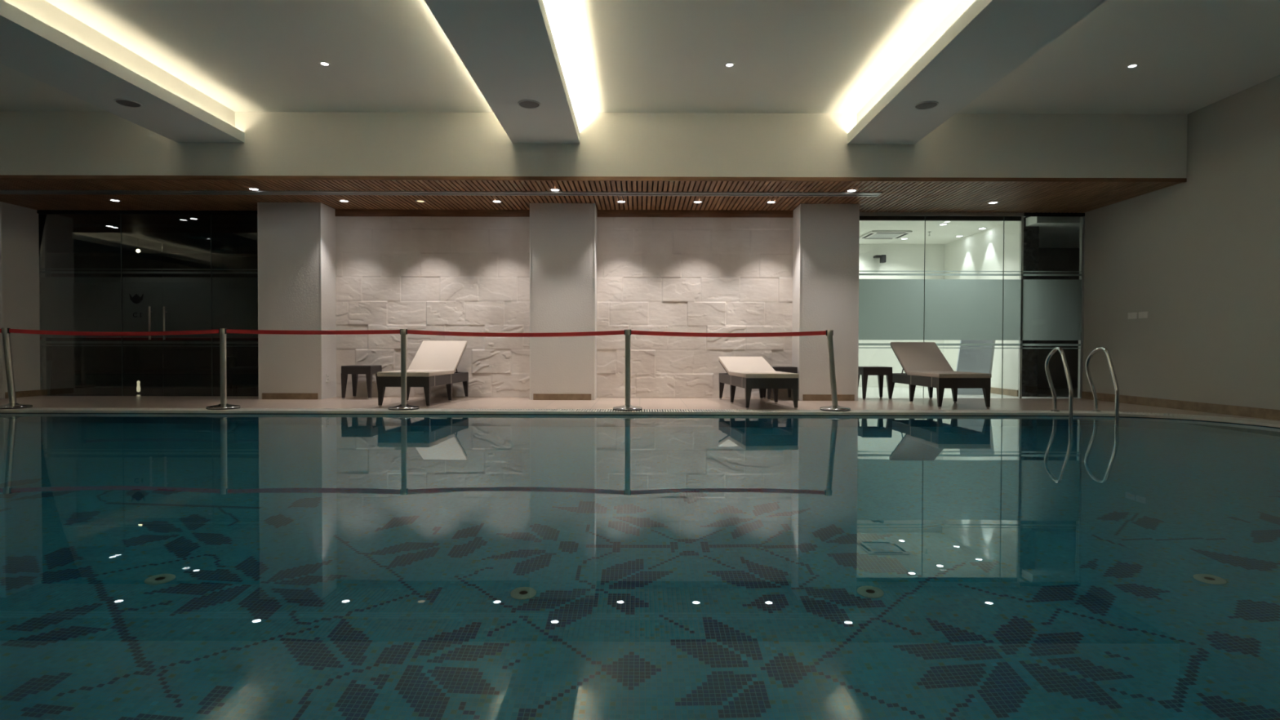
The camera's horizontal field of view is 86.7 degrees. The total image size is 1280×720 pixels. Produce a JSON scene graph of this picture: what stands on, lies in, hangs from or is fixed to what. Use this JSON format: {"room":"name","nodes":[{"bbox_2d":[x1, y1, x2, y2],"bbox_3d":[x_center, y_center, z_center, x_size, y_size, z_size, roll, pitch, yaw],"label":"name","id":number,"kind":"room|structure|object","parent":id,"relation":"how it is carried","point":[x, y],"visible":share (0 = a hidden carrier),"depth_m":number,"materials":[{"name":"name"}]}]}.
{"room":"indoor swimming pool","nodes":[
{"label":"indoor swimming pool","id":0,"kind":"room"},
{"bbox_2d":[44,253,257,381],"bbox_3d":[-8.848,-0.901,12.713,8.500,2.820,4.750,0,1,0],"label":"wall","id":1,"kind":"structure","parent":0,"point":[69,363],"depth_m":14.97,"materials":[{"name":"black glass"}]},
{"bbox_2d":[36,209,257,395],"bbox_3d":[-7.310,-0.860,10.315,3.675,2.820,0.106,0,1,0],"label":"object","id":2,"kind":"structure","parent":1,"relation":"in","point":[121,304],"depth_m":10.35,"materials":[{"name":"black glass"}]},
{"bbox_2d":[335,216,792,398],"bbox_3d":[-1.140,-0.792,10.200,6.865,2.720,0.058,0,1,0],"label":"wall","id":3,"kind":"structure","parent":0,"point":[667,274],"depth_m":10.20,"materials":[{"name":"stone"}]},
{"bbox_2d":[0,174,1186,253],"bbox_3d":[-5.619,-2.353,12.173,24.750,0.123,7.584,0,1,0],"label":"ceiling","id":4,"kind":"structure","parent":0,"point":[899,194],"depth_m":9.43,"materials":[{"name":"brown wood"}]},
{"bbox_2d":[108,199,121,201],"bbox_3d":[-7.424,-2.256,9.596,0.144,0.006,0.144,0,1,0],"label":"recessed light","id":5,"kind":"object","parent":4,"relation":"in","point":[113,200],"visible":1,"depth_m":9.59,"materials":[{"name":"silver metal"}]},
{"bbox_2d":[247,187,260,191],"bbox_3d":[-5.064,-2.239,8.896,0.144,0.006,0.144,0,1,0],"label":"recessed light","id":6,"kind":"object","parent":4,"relation":"in","point":[250,188],"visible":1,"depth_m":8.88,"materials":[{"name":"silver metal"}]},
{"bbox_2d":[338,200,349,202],"bbox_3d":[-4.184,-2.247,9.596,0.144,0.006,0.144,0,1,0],"label":"recessed light","id":7,"kind":"object","parent":4,"relation":"in","point":[343,201],"visible":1,"depth_m":9.60,"materials":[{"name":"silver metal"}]},
{"bbox_2d":[415,200,426,202],"bbox_3d":[-3.104,-2.244,9.596,0.144,0.006,0.144,0,1,0],"label":"recessed light","id":8,"kind":"object","parent":4,"relation":"in","point":[418,201],"visible":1,"depth_m":9.59,"materials":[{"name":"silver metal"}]},
{"bbox_2d":[0,189,881,196],"bbox_3d":[-4.894,-2.244,9.086,16.200,0.024,0.200,0,1,0],"label":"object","id":9,"kind":"object","parent":4,"relation":"in","point":[460,193],"visible":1,"depth_m":9.07,"materials":[{"name":"silver metal"}]},
{"bbox_2d":[491,200,502,202],"bbox_3d":[-2.024,-2.242,9.596,0.144,0.006,0.144,0,1,0],"label":"recessed light","id":10,"kind":"object","parent":4,"relation":"in","point":[493,201],"visible":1,"depth_m":9.58,"materials":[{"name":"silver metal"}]},
{"bbox_2d":[549,188,560,191],"bbox_3d":[-1.114,-2.228,8.896,0.144,0.006,0.144,0,1,0],"label":"recessed light","id":11,"kind":"object","parent":4,"relation":"in","point":[550,189],"visible":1,"depth_m":8.88,"materials":[{"name":"silver metal"}]},
{"bbox_2d":[616,200,626,203],"bbox_3d":[-0.264,-2.237,9.596,0.144,0.006,0.144,0,1,0],"label":"recessed light","id":12,"kind":"object","parent":4,"relation":"in","point":[619,202],"visible":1,"depth_m":9.60,"materials":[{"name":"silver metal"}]},
{"bbox_2d":[692,200,702,203],"bbox_3d":[0.816,-2.234,9.596,0.144,0.006,0.144,0,1,0],"label":"recessed light","id":13,"kind":"object","parent":4,"relation":"in","point":[694,202],"visible":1,"depth_m":9.60,"materials":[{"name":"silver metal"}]},
{"bbox_2d":[765,200,776,203],"bbox_3d":[1.856,-2.232,9.596,0.144,0.006,0.144,0,1,0],"label":"recessed light","id":14,"kind":"object","parent":4,"relation":"in","point":[768,202],"visible":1,"depth_m":9.58,"materials":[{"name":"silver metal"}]},
{"bbox_2d":[846,189,857,191],"bbox_3d":[2.776,-2.218,8.896,0.144,0.006,0.144,0,1,0],"label":"recessed light","id":15,"kind":"object","parent":4,"relation":"in","point":[848,190],"visible":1,"depth_m":8.88,"materials":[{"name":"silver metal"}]},
{"bbox_2d":[859,231,912,239],"bbox_3d":[4.406,-2.248,12.216,0.720,0.036,0.720,0,1,0],"label":"air conditioner","id":16,"kind":"object","parent":4,"relation":"attached to","point":[872,234],"visible":0.91,"depth_m":12.10,"materials":[{"name":"white plastic"}]},
{"bbox_2d":[868,233,901,238],"bbox_3d":[4.406,-2.234,12.217,0.440,0.007,0.440,0,1,0],"label":"grille","id":17,"kind":"object","parent":16,"relation":"attached to","point":[875,235],"depth_m":12.19,"materials":[{"name":"silver metal"}]},
{"bbox_2d":[987,201,999,204],"bbox_3d":[4.996,-2.223,9.596,0.144,0.006,0.144,0,1,0],"label":"recessed light","id":18,"kind":"object","parent":4,"relation":"in","point":[990,202],"visible":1,"depth_m":9.60,"materials":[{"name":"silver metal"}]},
{"bbox_2d":[0,111,1187,177],"bbox_3d":[-5.618,-2.671,8.440,24.750,0.790,0.120,0,1,0],"label":"wall","id":19,"kind":"structure","parent":0,"point":[33,143],"depth_m":8.38,"materials":[{"name":"white paint"}]},
{"bbox_2d":[0,0,1279,114],"bbox_3d":[-5.617,-3.043,3.763,24.750,0.100,9.420,0,1,0],"label":"ceiling","id":20,"kind":"structure","parent":0,"point":[788,56],"depth_m":6.67,"materials":[{"name":"white paint"}]},
{"bbox_2d":[0,0,244,142],"bbox_3d":[-5.298,-2.802,3.717,0.830,0.380,9.320,0,1,0],"label":"ceiling beam","id":21,"kind":"structure","parent":20,"relation":"attached to","point":[40,41],"depth_m":6.47,"materials":[{"name":"white paint"}]},
{"bbox_2d":[113,98,142,107],"bbox_3d":[-5.303,-2.659,7.030,0.236,0.009,0.236,0,1,0],"label":"ceiling speaker","id":22,"kind":"object","parent":21,"relation":"attached to","point":[127,103],"visible":1,"depth_m":7.02,"materials":[{"name":"white paint"}]},
{"bbox_2d":[115,100,140,106],"bbox_3d":[-5.303,-2.657,7.030,0.208,0.004,0.208,0,1,0],"label":"grille","id":23,"kind":"object","parent":22,"relation":"attached to","point":[125,103],"depth_m":7.02,"materials":[{"name":"grey"}]},
{"bbox_2d":[318,61,330,66],"bbox_3d":[-3.232,-3.034,6.954,0.112,0.006,0.112,0,1,0],"label":"recessed light","id":24,"kind":"object","parent":20,"relation":"in","point":[322,63],"visible":1,"depth_m":6.95,"materials":[{"name":"silver metal"}]},
{"bbox_2d":[424,0,579,143],"bbox_3d":[-1.158,-2.791,3.717,0.830,0.380,9.320,0,1,0],"label":"ceiling beam","id":25,"kind":"structure","parent":20,"relation":"attached to","point":[508,47],"depth_m":5.99,"materials":[{"name":"white paint"}]},
{"bbox_2d":[517,99,540,108],"bbox_3d":[-1.148,-2.648,7.030,0.236,0.009,0.236,0,1,0],"label":"ceiling speaker","id":26,"kind":"object","parent":25,"relation":"attached to","point":[527,104],"visible":1,"depth_m":7.01,"materials":[{"name":"white paint"}]},
{"bbox_2d":[519,101,539,107],"bbox_3d":[-1.148,-2.647,7.030,0.208,0.004,0.208,0,1,0],"label":"grille","id":27,"kind":"object","parent":26,"relation":"attached to","point":[522,104],"depth_m":7.02,"materials":[{"name":"grey"}]},
{"bbox_2d":[724,62,734,67],"bbox_3d":[0.918,-3.023,6.954,0.112,0.006,0.112,0,1,0],"label":"recessed light","id":28,"kind":"object","parent":20,"relation":"in","point":[726,64],"visible":1,"depth_m":6.95,"materials":[{"name":"silver metal"}]},
{"bbox_2d":[847,0,1106,144],"bbox_3d":[2.972,-2.780,3.717,0.830,0.380,9.320,0,1,0],"label":"ceiling beam","id":29,"kind":"structure","parent":20,"relation":"attached to","point":[978,43],"depth_m":6.02,"materials":[{"name":"white paint"}]},
{"bbox_2d":[914,101,938,109],"bbox_3d":[2.967,-2.637,7.030,0.236,0.009,0.236,0,1,0],"label":"ceiling speaker","id":30,"kind":"object","parent":29,"relation":"attached to","point":[926,104],"visible":1,"depth_m":7.02,"materials":[{"name":"white paint"}]},
{"bbox_2d":[1125,63,1138,68],"bbox_3d":[5.048,-3.012,6.954,0.112,0.006,0.112,0,1,0],"label":"recessed light","id":31,"kind":"object","parent":20,"relation":"in","point":[1133,65],"visible":1,"depth_m":6.94,"materials":[{"name":"silver metal"}]},
{"bbox_2d":[0,381,1279,421],"bbox_3d":[-4.502,0.662,6.511,27.000,0.090,19.000,0,1,0],"label":"floor","id":32,"kind":"structure","parent":0,"point":[107,402],"depth_m":9.38,"materials":[{"name":"tile"}]},
{"bbox_2d":[0,201,47,398],"bbox_3d":[-9.593,-0.863,10.076,0.917,2.822,0.724,0,1,0],"label":"pillar","id":33,"kind":"structure","parent":32,"relation":"on","point":[20,308],"depth_m":10.03,"materials":[{"name":"white paint"}]},
{"bbox_2d":[134,380,142,393],"bbox_3d":[-8.101,0.434,10.958,0.100,0.210,0.100,0,1,0],"label":"lantern","id":34,"kind":"object","parent":32,"relation":"on","point":[138,388],"visible":1,"depth_m":10.94,"materials":[{"name":"white plastic"}]},
{"bbox_2d":[257,202,336,399],"bbox_3d":[-5.023,-0.851,10.076,0.908,2.822,0.724,0,1,0],"label":"pillar","id":35,"kind":"structure","parent":32,"relation":"on","point":[296,241],"depth_m":9.73,"materials":[{"name":"white paint"}]},
{"bbox_2d":[325,373,328,382],"bbox_3d":[-4.571,0.264,9.925,0.012,0.120,0.086,0,1,0],"label":"wall socket","id":36,"kind":"object","parent":35,"relation":"attached to","point":[326,375],"visible":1,"depth_m":9.91,"materials":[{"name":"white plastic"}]},
{"bbox_2d":[341,364,382,399],"bbox_3d":[-4.081,0.323,9.956,0.428,0.483,0.428,0,1,0],"label":"side table","id":37,"kind":"object","parent":32,"relation":"on","point":[354,370],"visible":0.85,"depth_m":9.75,"materials":[{"name":"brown wicker"}]},
{"bbox_2d":[377,340,468,407],"bbox_3d":[-2.916,0.153,9.287,0.662,0.850,1.712,0,1,2],"label":"sun lounger","id":38,"kind":"object","parent":32,"relation":"on","point":[435,362],"visible":0.93,"depth_m":9.45,"materials":[{"name":"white fabric"}]},
{"bbox_2d":[377,369,453,376],"bbox_3d":[-2.928,0.171,8.938,0.662,0.055,1.012,0,1,2],"label":"seat cushion","id":39,"kind":"object","parent":38,"relation":"on","point":[409,372],"depth_m":8.55,"materials":[{"name":"beige fabric"}]},
{"bbox_2d":[408,340,466,373],"bbox_3d":[-2.899,-0.053,9.748,0.662,0.452,0.643,0,1,2],"label":"cushion","id":40,"kind":"object","parent":38,"relation":"on","point":[431,354],"depth_m":9.72,"materials":[{"name":"beige fabric"}]},
{"bbox_2d":[529,203,596,399],"bbox_3d":[-1.113,-0.840,10.061,0.938,2.822,0.694,0,1,0],"label":"pillar","id":41,"kind":"structure","parent":32,"relation":"on","point":[563,236],"depth_m":9.73,"materials":[{"name":"white paint"}]},
{"bbox_2d":[0,407,1279,428],"bbox_3d":[-5.442,0.661,4.391,24.238,0.039,7.678,0,1,0],"label":"pool edge","id":42,"kind":"object","parent":32,"relation":"on","point":[1273,424],"visible":0.96,"depth_m":7.87,"materials":[{"name":"white plastic"}]},
{"bbox_2d":[0,328,32,408],"bbox_3d":[-7.560,0.095,8.173,0.360,0.965,0.360,0,1,0],"label":"barrier post","id":43,"kind":"object","parent":42,"relation":"on","point":[12,404],"visible":1,"depth_m":8.15,"materials":[{"name":"silver metal"}]},
{"bbox_2d":[8,328,218,335],"bbox_3d":[-6.327,-0.332,8.166,2.533,0.083,0.002,0,1,0],"label":"belt","id":44,"kind":"object","parent":43,"relation":"attached to","point":[11,331],"visible":1,"depth_m":8.16,"materials":[{"name":"red fabric"}]},
{"bbox_2d":[205,328,240,409],"bbox_3d":[-5.020,0.101,8.173,0.360,0.965,0.360,0,1,0],"label":"barrier post","id":45,"kind":"object","parent":42,"relation":"on","point":[224,405],"visible":1,"depth_m":8.14,"materials":[{"name":"silver metal"}]},
{"bbox_2d":[387,328,419,409],"bbox_3d":[-2.845,0.107,8.173,0.360,0.965,0.360,0,1,0],"label":"barrier post","id":46,"kind":"object","parent":42,"relation":"on","point":[403,332],"visible":1,"depth_m":8.14,"materials":[{"name":"silver metal"}]},
{"bbox_2d":[226,328,399,334],"bbox_3d":[-3.932,-0.337,8.166,2.093,0.060,0.002,0,1,0],"label":"belt","id":47,"kind":"object","parent":46,"relation":"attached to","point":[228,331],"visible":1,"depth_m":8.16,"materials":[{"name":"red fabric"}]},
{"bbox_2d":[407,329,624,337],"bbox_3d":[-1.495,-0.319,8.166,2.616,0.083,0.002,0,1,0],"label":"belt","id":48,"kind":"object","parent":46,"relation":"attached to","point":[409,331],"visible":1,"depth_m":8.16,"materials":[{"name":"red fabric"}]},
{"bbox_2d":[613,329,642,410],"bbox_3d":[-0.147,0.114,8.173,0.360,0.965,0.360,0,1,0],"label":"barrier post","id":49,"kind":"object","parent":42,"relation":"on","point":[627,406],"visible":1,"depth_m":8.14,"materials":[{"name":"silver metal"}]},
{"bbox_2d":[631,330,826,337],"bbox_3d":[1.067,-0.315,8.166,2.345,0.078,0.002,0,1,0],"label":"belt","id":50,"kind":"object","parent":49,"relation":"attached to","point":[633,332],"visible":1,"depth_m":8.16,"materials":[{"name":"red fabric"}]},
{"bbox_2d":[718,356,799,409],"bbox_3d":[1.547,0.278,9.133,0.662,0.629,1.745,0,1,-4],"label":"sun lounger","id":51,"kind":"object","parent":32,"relation":"on","point":[748,373],"visible":1,"depth_m":8.76,"materials":[{"name":"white fabric"}]},
{"bbox_2d":[718,356,774,373],"bbox_3d":[1.508,0.073,9.633,0.662,0.236,0.736,0,1,-4],"label":"cushion","id":52,"kind":"object","parent":51,"relation":"on","point":[729,363],"depth_m":9.60,"materials":[{"name":"beige fabric"}]},
{"bbox_2d":[728,370,799,377],"bbox_3d":[1.576,0.185,8.766,0.662,0.055,1.012,0,1,-4],"label":"seat cushion","id":53,"kind":"object","parent":51,"relation":"on","point":[732,374],"depth_m":8.31,"materials":[{"name":"beige fabric"}]},
{"bbox_2d":[763,366,797,400],"bbox_3d":[2.044,0.340,9.936,0.428,0.483,0.428,0,1,0],"label":"side table","id":54,"kind":"object","parent":32,"relation":"on","point":[784,369],"visible":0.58,"depth_m":9.73,"materials":[{"name":"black wood"}]},
{"bbox_2d":[791,204,859,400],"bbox_3d":[2.712,-0.831,10.076,0.848,2.822,0.724,0,1,0],"label":"pillar","id":55,"kind":"structure","parent":32,"relation":"on","point":[826,237],"depth_m":9.73,"materials":[{"name":"white paint"}]},
{"bbox_2d":[819,329,850,411],"bbox_3d":[2.355,0.121,8.173,0.360,0.965,0.360,0,1,0],"label":"barrier post","id":56,"kind":"object","parent":32,"relation":"on","point":[829,333],"visible":1,"depth_m":8.14,"materials":[{"name":"silver metal"}]},
{"bbox_2d":[857,366,892,399],"bbox_3d":[3.454,0.341,10.066,0.428,0.483,0.428,0,1,0],"label":"side table","id":57,"kind":"object","parent":32,"relation":"on","point":[864,371],"visible":0.74,"depth_m":9.86,"materials":[{"name":"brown wicker"}]},
{"bbox_2d":[890,342,991,408],"bbox_3d":[4.055,0.171,9.318,0.662,0.850,1.712,0,1,0],"label":"sun lounger","id":58,"kind":"object","parent":32,"relation":"on","point":[923,363],"visible":0.92,"depth_m":9.37,"materials":[{"name":"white fabric"}]},
{"bbox_2d":[890,342,953,373],"bbox_3d":[4.053,-0.035,9.779,0.662,0.452,0.643,0,1,0],"label":"cushion","id":59,"kind":"object","parent":58,"relation":"on","point":[912,356],"depth_m":9.75,"materials":[{"name":"beige fabric"}]},
{"bbox_2d":[906,370,991,377],"bbox_3d":[4.057,0.189,8.968,0.662,0.055,1.012,0,1,0],"label":"seat cushion","id":60,"kind":"object","parent":58,"relation":"on","point":[910,374],"depth_m":8.59,"materials":[{"name":"beige fabric"}]},
{"bbox_2d":[955,340,995,394],"bbox_3d":[5.515,0.086,11.197,0.690,0.970,0.050,0,1,0],"label":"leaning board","id":61,"kind":"object","parent":32,"relation":"on","point":[969,360],"visible":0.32,"depth_m":11.18,"materials":[{"name":"white"}]},
{"bbox_2d":[1044,346,1119,417],"bbox_3d":[5.190,0.672,7.961,0.623,1.655,0.522,0,1,0],"label":"pool ladder","id":62,"kind":"object","parent":32,"relation":"on","point":[1053,351],"visible":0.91,"depth_m":7.90,"materials":[{"name":"silver metal"}]},
{"bbox_2d":[857,244,944,386],"bbox_3d":[4.542,-0.877,13.438,3.080,2.820,0.100,0,1,0],"label":"wall","id":63,"kind":"structure","parent":0,"point":[900,257],"depth_m":13.37,"materials":[{"name":"white paint"}]},
{"bbox_2d":[873,254,886,262],"bbox_3d":[4.685,-1.969,13.261,0.180,0.150,0.220,0,1,0],"label":"camera","id":64,"kind":"object","parent":63,"relation":"attached to","point":[882,257],"visible":1,"depth_m":13.16,"materials":[{"name":"black plastic"}]},
{"bbox_2d":[858,212,1084,398],"bbox_3d":[4.942,-0.828,10.341,3.620,2.820,0.065,0,1,0],"label":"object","id":65,"kind":"structure","parent":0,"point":[1020,309],"depth_m":10.35,"materials":[{"name":"clear glass"}]},
{"bbox_2d":[943,221,1020,396],"bbox_3d":[6.012,-0.852,12.063,0.019,2.820,2.650,0,1,0],"label":"wall","id":66,"kind":"structure","parent":0,"point":[983,251],"depth_m":11.48,"materials":[{"name":"white paint"}]},
{"bbox_2d":[990,386,1017,396],"bbox_3d":[5.991,0.508,12.084,0.015,0.100,2.650,0,1,0],"label":"baseboard","id":67,"kind":"structure","parent":66,"relation":"attached to","point":[993,390],"depth_m":11.14,"materials":[{"name":"tile"}]},
{"bbox_2d":[1026,216,1079,248],"bbox_3d":[7.551,-2.187,11.692,2.910,0.130,2.550,0,1,0],"label":"ceiling","id":68,"kind":"structure","parent":0,"point":[1055,232],"depth_m":11.09,"materials":[{"name":"white paint"}]},
{"bbox_2d":[1037,248,1079,388],"bbox_3d":[7.597,-0.842,11.713,3.010,2.820,2.750,0,1,0],"label":"wall","id":69,"kind":"structure","parent":0,"point":[1049,259],"depth_m":13.00,"materials":[{"name":"black glass"}]},
{"bbox_2d":[1022,217,1039,396],"bbox_3d":[6.162,-0.833,10.863,0.280,2.820,0.250,0,1,0],"label":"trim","id":70,"kind":"structure","parent":69,"relation":"attached to","point":[1031,233],"depth_m":10.74,"materials":[{"name":"metal"}]},
{"bbox_2d":[1077,75,1279,409],"bbox_3d":[6.828,-1.184,3.657,0.150,3.750,13.550,0,1,0],"label":"wall","id":71,"kind":"structure","parent":0,"point":[1201,255],"depth_m":8.17,"materials":[{"name":"grey paint"}]},
{"bbox_2d":[1128,311,1137,319],"bbox_3d":[6.745,-0.607,9.291,0.014,0.086,0.170,0,1,0],"label":"wall switch","id":72,"kind":"object","parent":71,"relation":"attached to","point":[1131,315],"visible":1,"depth_m":9.28,"materials":[{"name":"white plastic"}]},
{"bbox_2d":[1138,311,1148,318],"bbox_3d":[6.745,-0.604,9.091,0.014,0.086,0.170,0,1,0],"label":"wall switch","id":73,"kind":"object","parent":71,"relation":"attached to","point":[1141,314],"visible":1,"depth_m":9.08,"materials":[{"name":"white plastic"}]},
{"bbox_2d":[1081,391,1279,420],"bbox_3d":[6.741,0.636,3.675,0.014,0.110,13.330,0,1,0],"label":"baseboard","id":74,"kind":"structure","parent":71,"relation":"attached to","point":[1255,412],"depth_m":8.26,"materials":[{"name":"tile"}]},
{"bbox_3d":[-1.590,-0.875,10.353,7.765,2.880,0.170,0,1,0],"label":"wall","id":75,"kind":"structure","parent":0,"visible":0},
{"bbox_2d":[334,205,793,217],"bbox_3d":[-1.137,-2.229,10.202,6.865,0.165,0.070,0,1,0],"label":"trim","id":76,"kind":"structure","parent":75,"relation":"attached to","point":[339,212],"depth_m":10.17,"materials":[{"name":"brown wood"}]},
{"bbox_3d":[-5.443,1.231,4.400,24.240,1.094,7.680,0,1,0],"label":"wall","id":77,"kind":"structure","parent":0,"visible":0},
{"bbox_2d":[0,413,1279,719],"bbox_3d":[-5.442,0.678,4.391,24.240,0.001,7.680,0,1,0],"label":"pool water","id":78,"kind":"object","parent":77,"relation":"in","point":[153,566],"visible":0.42,"depth_m":2.41,"materials":[{"name":"teal liquid"}]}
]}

